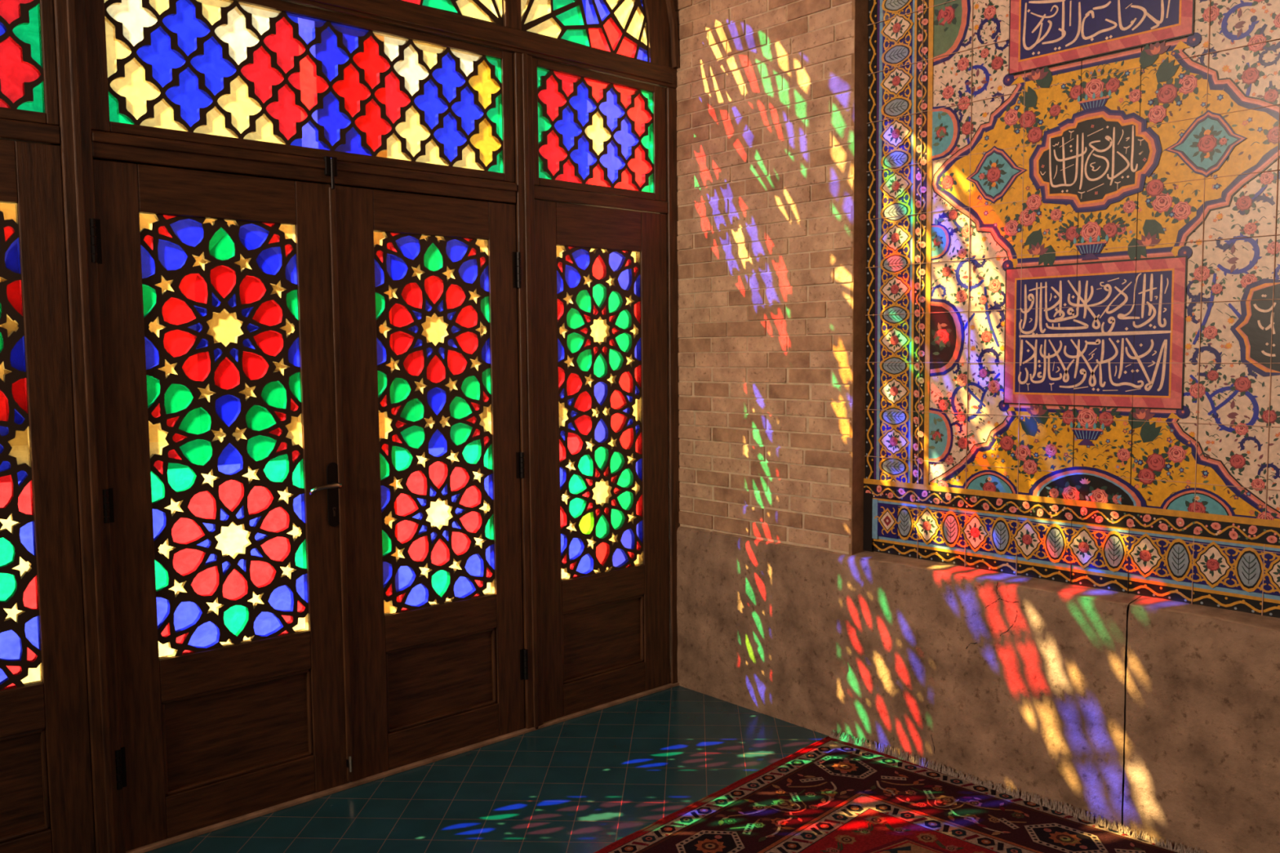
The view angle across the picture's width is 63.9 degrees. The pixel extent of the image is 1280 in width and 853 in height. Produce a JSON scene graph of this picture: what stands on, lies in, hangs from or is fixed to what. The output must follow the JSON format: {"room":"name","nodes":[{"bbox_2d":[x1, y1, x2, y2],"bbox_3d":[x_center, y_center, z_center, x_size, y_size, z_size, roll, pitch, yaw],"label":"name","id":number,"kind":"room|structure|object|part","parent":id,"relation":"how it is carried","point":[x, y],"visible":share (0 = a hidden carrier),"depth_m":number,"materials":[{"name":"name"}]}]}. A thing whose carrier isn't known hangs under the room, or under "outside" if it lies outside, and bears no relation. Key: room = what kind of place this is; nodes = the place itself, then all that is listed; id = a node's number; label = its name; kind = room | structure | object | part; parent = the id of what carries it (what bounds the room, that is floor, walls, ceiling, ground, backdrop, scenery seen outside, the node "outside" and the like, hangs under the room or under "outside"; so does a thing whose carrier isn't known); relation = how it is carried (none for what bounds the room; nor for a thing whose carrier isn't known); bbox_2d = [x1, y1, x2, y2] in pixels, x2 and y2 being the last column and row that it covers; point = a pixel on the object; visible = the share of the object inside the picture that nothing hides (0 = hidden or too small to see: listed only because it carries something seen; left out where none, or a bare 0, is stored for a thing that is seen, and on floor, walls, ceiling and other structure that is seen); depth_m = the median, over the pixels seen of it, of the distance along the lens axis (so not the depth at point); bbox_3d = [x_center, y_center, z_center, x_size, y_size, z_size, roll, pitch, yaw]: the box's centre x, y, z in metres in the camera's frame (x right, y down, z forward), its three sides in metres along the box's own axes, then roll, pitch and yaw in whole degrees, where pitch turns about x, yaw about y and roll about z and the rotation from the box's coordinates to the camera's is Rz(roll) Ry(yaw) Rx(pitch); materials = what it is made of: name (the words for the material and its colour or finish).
{"room":"mosque","nodes":[
{"label":"mosque","id":0,"kind":"room"},
{"bbox_2d":[587,0,642,572],"bbox_3d":[-1.790,-1.818,3.706,4.954,6.320,1.498,-4,6,-42],"label":"wall","id":1,"kind":"structure","parent":0,"point":[597,134],"depth_m":4.82,"materials":[{"name":"glass"}]},
{"bbox_2d":[0,138,95,852],"bbox_3d":[-1.872,0.263,2.698,0.705,2.053,0.040,-4,6,-42],"label":"door","id":2,"kind":"structure","parent":1,"relation":"in","point":[46,798],"depth_m":2.85,"materials":[{"name":"brown wood"}]},
{"bbox_3d":[-1.854,0.069,2.690,0.447,1.331,0.003,-4,6,-42],"label":"glass pane","id":3,"kind":"part","parent":2,"relation":"part of","materials":[{"name":"multicoloured glass"}]},
{"bbox_3d":[-1.856,1.009,2.771,0.456,0.303,0.014,-4,6,-42],"label":"panel","id":4,"kind":"part","parent":2,"relation":"part of","materials":[{"name":"brown wood"}]},
{"bbox_3d":[-1.847,1.010,2.761,0.448,0.295,0.016,-4,6,-42],"label":"panel moulding","id":5,"kind":"part","parent":2,"relation":"part of","materials":[{"name":"brown wood"}]},
{"bbox_2d":[53,0,125,852],"bbox_3d":[-1.583,-0.019,2.946,0.117,2.599,0.086,-4,6,-42],"label":"door frame post","id":6,"kind":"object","parent":1,"relation":"attached to","point":[69,15],"depth_m":2.91,"materials":[{"name":"brown wood"}]},
{"bbox_2d":[89,159,348,851],"bbox_3d":[-1.280,0.235,3.195,0.746,2.026,0.096,-4,6,-42],"label":"door","id":7,"kind":"structure","parent":1,"relation":"in","point":[211,732],"depth_m":3.19,"materials":[{"name":"brown wood"}]},
{"bbox_3d":[-1.283,0.026,3.203,0.473,1.331,0.003,-4,6,-42],"label":"glass pane","id":8,"kind":"part","parent":7,"relation":"part of","materials":[{"name":"multicoloured glass"}]},
{"bbox_3d":[-1.285,0.966,3.284,0.482,0.303,0.014,-4,6,-42],"label":"panel","id":9,"kind":"part","parent":7,"relation":"part of","materials":[{"name":"brown wood"}]},
{"bbox_3d":[-1.276,0.967,3.274,0.474,0.295,0.016,-4,6,-42],"label":"panel moulding","id":10,"kind":"part","parent":7,"relation":"part of","materials":[{"name":"brown wood"}]},
{"bbox_3d":[-1.042,0.204,3.381,0.107,0.032,0.056,-4,6,-42],"label":"lever handle","id":11,"kind":"part","parent":7,"relation":"part of","materials":[{"name":"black metal"}]},
{"bbox_3d":[-1.025,0.228,3.431,0.042,0.217,0.006,-4,6,-42],"label":"lock plate","id":12,"kind":"part","parent":7,"relation":"part of","materials":[{"name":"black metal"}]},
{"bbox_2d":[125,682,679,852],"bbox_3d":[-1.002,1.228,3.548,3.134,0.012,0.080,-4,6,-42],"label":"trim","id":13,"kind":"structure","parent":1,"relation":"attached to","point":[277,807],"depth_m":3.57,"materials":[{"name":"wood"}]},
{"bbox_2d":[323,155,528,782],"bbox_3d":[-0.737,0.149,3.697,0.789,2.113,0.070,-4,6,-42],"label":"door","id":14,"kind":"structure","parent":1,"relation":"in","point":[423,680],"depth_m":3.68,"materials":[{"name":"brown wood"}]},
{"bbox_3d":[-0.732,-0.016,3.699,0.466,1.331,0.003,-4,6,-42],"label":"glass pane","id":15,"kind":"part","parent":14,"relation":"part of","materials":[{"name":"multicoloured glass"}]},
{"bbox_3d":[-0.735,0.925,3.779,0.472,0.303,0.014,-4,6,-42],"label":"panel","id":16,"kind":"part","parent":14,"relation":"part of","materials":[{"name":"brown wood"}]},
{"bbox_3d":[-0.726,0.925,3.769,0.464,0.295,0.016,-4,6,-42],"label":"panel moulding","id":17,"kind":"part","parent":14,"relation":"part of","materials":[{"name":"brown wood"}]},
{"bbox_2d":[512,52,542,729],"bbox_3d":[-0.449,-0.104,3.966,0.117,2.599,0.086,-4,6,-42],"label":"door frame post","id":18,"kind":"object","parent":1,"relation":"attached to","point":[522,63],"depth_m":3.93,"materials":[{"name":"brown wood"}]},
{"bbox_2d":[534,199,670,722],"bbox_3d":[-0.151,0.134,4.247,0.705,2.053,0.040,-4,6,-42],"label":"door","id":19,"kind":"structure","parent":1,"relation":"in","point":[605,633],"depth_m":4.23,"materials":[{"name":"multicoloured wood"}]},
{"bbox_3d":[-0.161,-0.059,4.214,0.447,1.331,0.003,-4,6,-42],"label":"glass pane","id":20,"kind":"part","parent":19,"relation":"part of","materials":[{"name":"multicoloured glass"}]},
{"bbox_3d":[-0.162,0.882,4.294,0.456,0.303,0.014,-4,6,-42],"label":"panel","id":21,"kind":"part","parent":19,"relation":"part of","materials":[{"name":"brown wood"}]},
{"bbox_3d":[-0.153,0.882,4.285,0.448,0.295,0.016,-4,6,-42],"label":"panel moulding","id":22,"kind":"part","parent":19,"relation":"part of","materials":[{"name":"brown wood"}]},
{"bbox_2d":[665,87,679,684],"bbox_3d":[0.131,-0.148,4.483,0.050,2.599,0.060,-4,6,-42],"label":"trim","id":23,"kind":"structure","parent":1,"relation":"attached to","point":[670,93],"depth_m":4.45,"materials":[{"name":"brown wood"}]},
{"bbox_2d":[145,685,1123,852],"bbox_3d":[-0.504,1.688,-2.033,10.100,0.100,9.060,-4,6,-42],"label":"floor","id":24,"kind":"structure","parent":0,"point":[588,783],"depth_m":3.49,"materials":[{"name":"tile"}]},
{"bbox_2d":[594,729,1213,852],"bbox_3d":[0.695,1.288,2.267,2.508,0.047,2.408,-4,6,-42],"label":"rug","id":25,"kind":"object","parent":24,"relation":"on","point":[833,794],"visible":1,"depth_m":3.22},
{"bbox_2d":[674,0,868,555],"bbox_3d":[0.591,-1.242,4.213,0.405,4.811,0.992,-4,6,-42],"label":"wall pier","id":26,"kind":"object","parent":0,"point":[772,95],"visible":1,"depth_m":4.04,"materials":[{"name":"brick"}]},
{"bbox_2d":[871,551,1279,819],"bbox_3d":[3.659,-1.022,0.888,0.316,4.800,8.069,-4,6,-42],"label":"wall","id":27,"kind":"structure","parent":0,"point":[1127,609],"depth_m":3.20,"materials":[{"name":"paint"}]},
{"bbox_2d":[676,525,1279,852],"bbox_3d":[3.217,0.999,1.247,0.139,0.725,9.000,-4,6,-42],"label":"wall dado","id":28,"kind":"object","parent":27,"relation":"attached to","point":[1016,682],"depth_m":3.37,"materials":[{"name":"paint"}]},
{"bbox_2d":[862,0,1279,617],"bbox_3d":[1.399,-0.849,3.167,0.014,2.722,1.682,-4,6,-42],"label":"tile panel","id":29,"kind":"object","parent":27,"relation":"attached to","point":[1073,277],"visible":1,"depth_m":3.22,"materials":[{"name":"multicoloured tile"}]},
{"bbox_3d":[1.402,-0.286,3.206,0.002,0.449,0.565,-4,6,-42],"label":"inscription panel","id":30,"kind":"part","parent":29,"relation":"part of","materials":[{"name":"blue tile"}]},
{"bbox_3d":[1.391,-1.359,3.126,0.001,0.449,0.565,-4,6,-42],"label":"inscription panel","id":31,"kind":"part","parent":29,"relation":"part of","materials":[{"name":"blue tile"}]},
{"bbox_3d":[-3.580,-1.068,1.081,10.000,5.000,0.060,-4,6,-42],"label":"wall","id":32,"kind":"structure","parent":0,"visible":0},
{"bbox_2d":[0,0,58,125],"bbox_3d":[-1.885,-1.053,2.602,0.705,0.477,0.040,-4,6,-42],"label":"window","id":33,"kind":"structure","parent":32,"relation":"in","point":[28,92],"depth_m":2.79,"materials":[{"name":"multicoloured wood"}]},
{"bbox_3d":[-1.865,-1.054,2.608,0.607,0.417,0.003,-4,6,-42],"label":"glass pane","id":34,"kind":"part","parent":33,"relation":"part of","materials":[{"name":"glass"}]},
{"bbox_2d":[0,118,60,145],"bbox_3d":[-1.885,-0.788,2.622,0.708,0.050,0.056,-4,6,-42],"label":"trim","id":35,"kind":"structure","parent":32,"relation":"attached to","point":[11,130],"depth_m":2.79,"materials":[{"name":"brown wood"}]},
{"bbox_2d":[84,0,515,182],"bbox_3d":[-1.028,-1.117,3.372,1.462,0.477,0.040,-4,6,-42],"label":"window","id":36,"kind":"structure","parent":32,"relation":"in","point":[324,84],"depth_m":3.32,"materials":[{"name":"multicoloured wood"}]},
{"bbox_2d":[91,129,516,204],"bbox_3d":[-1.027,-0.845,3.400,1.454,0.130,0.080,-4,6,-42],"label":"trim","id":37,"kind":"structure","parent":32,"relation":"attached to","point":[107,146],"depth_m":3.26,"materials":[{"name":"brown wood"}]},
{"bbox_2d":[399,0,503,26],"bbox_3d":[-1.031,-1.932,3.317,1.423,0.997,0.021,-4,6,-42],"label":"window","id":38,"kind":"structure","parent":32,"relation":"in","point":[495,16],"depth_m":3.72,"materials":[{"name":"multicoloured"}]},
{"bbox_3d":[-1.026,-1.935,3.310,1.375,0.978,0.003,-4,6,-42],"label":"glass pane","id":39,"kind":"part","parent":38,"relation":"part of","materials":[{"name":"glass"}]},
{"bbox_2d":[280,0,676,88],"bbox_3d":[-1.023,-1.400,3.352,3.134,0.083,0.070,-4,6,-42],"label":"trim","id":40,"kind":"structure","parent":32,"relation":"attached to","point":[397,13],"depth_m":3.75,"materials":[{"name":"brown wood"}]},
{"bbox_2d":[497,0,521,30],"bbox_3d":[-0.490,-1.805,3.815,0.073,0.646,0.051,-4,6,-42],"label":"trim","id":41,"kind":"structure","parent":32,"relation":"attached to","point":[512,16],"depth_m":3.81,"materials":[{"name":"brown wood"}]},
{"bbox_2d":[521,0,648,61],"bbox_3d":[-0.226,-1.884,4.048,0.710,0.808,0.021,-4,6,-42],"label":"window","id":42,"kind":"structure","parent":32,"relation":"in","point":[593,24],"depth_m":4.10,"materials":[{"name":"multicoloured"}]},
{"bbox_2d":[532,57,666,201],"bbox_3d":[-0.163,-1.183,4.151,0.705,0.477,0.040,-4,6,-42],"label":"window","id":43,"kind":"structure","parent":32,"relation":"in","point":[631,162],"depth_m":4.13,"materials":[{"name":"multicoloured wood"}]},
{"bbox_2d":[533,185,667,213],"bbox_3d":[-0.161,-0.918,4.173,0.708,0.050,0.056,-4,6,-42],"label":"trim","id":44,"kind":"structure","parent":32,"relation":"attached to","point":[540,193],"depth_m":4.13,"materials":[{"name":"brown wood"}]},
{"bbox_2d":[641,0,679,68],"bbox_3d":[-1.024,-1.998,3.303,3.134,1.117,0.075,-4,6,-42],"label":"trim","id":45,"kind":"structure","parent":32,"relation":"attached to","point":[662,25],"depth_m":4.32,"materials":[{"name":"brown wood"}]},
{"label":"outside","id":46,"kind":"structure","parent":0,"visible":0},
{"bbox_2d":[0,416,592,683],"bbox_3d":[-20.024,-0.083,26.931,80.000,0.180,59.700,-4,6,-42],"label":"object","id":47,"kind":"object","parent":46,"point":[232,540],"depth_m":9.37,"materials":[{"name":"glass"}]},
{"bbox_2d":[0,203,591,445],"bbox_3d":[-11.693,-2.404,17.476,92.000,5.670,1.450,-4,6,-42],"label":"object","id":48,"kind":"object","parent":47,"relation":"on","point":[224,329],"depth_m":21.05,"materials":[{"name":"glass"}]},
{"bbox_2d":[373,34,398,613],"bbox_3d":[-1.231,-0.243,4.379,0.340,3.070,0.190,-4,6,-42],"label":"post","id":49,"kind":"object","parent":47,"relation":"on","point":[383,421],"visible":0.02,"depth_m":4.40,"materials":[{"name":"glass"}]}
]}

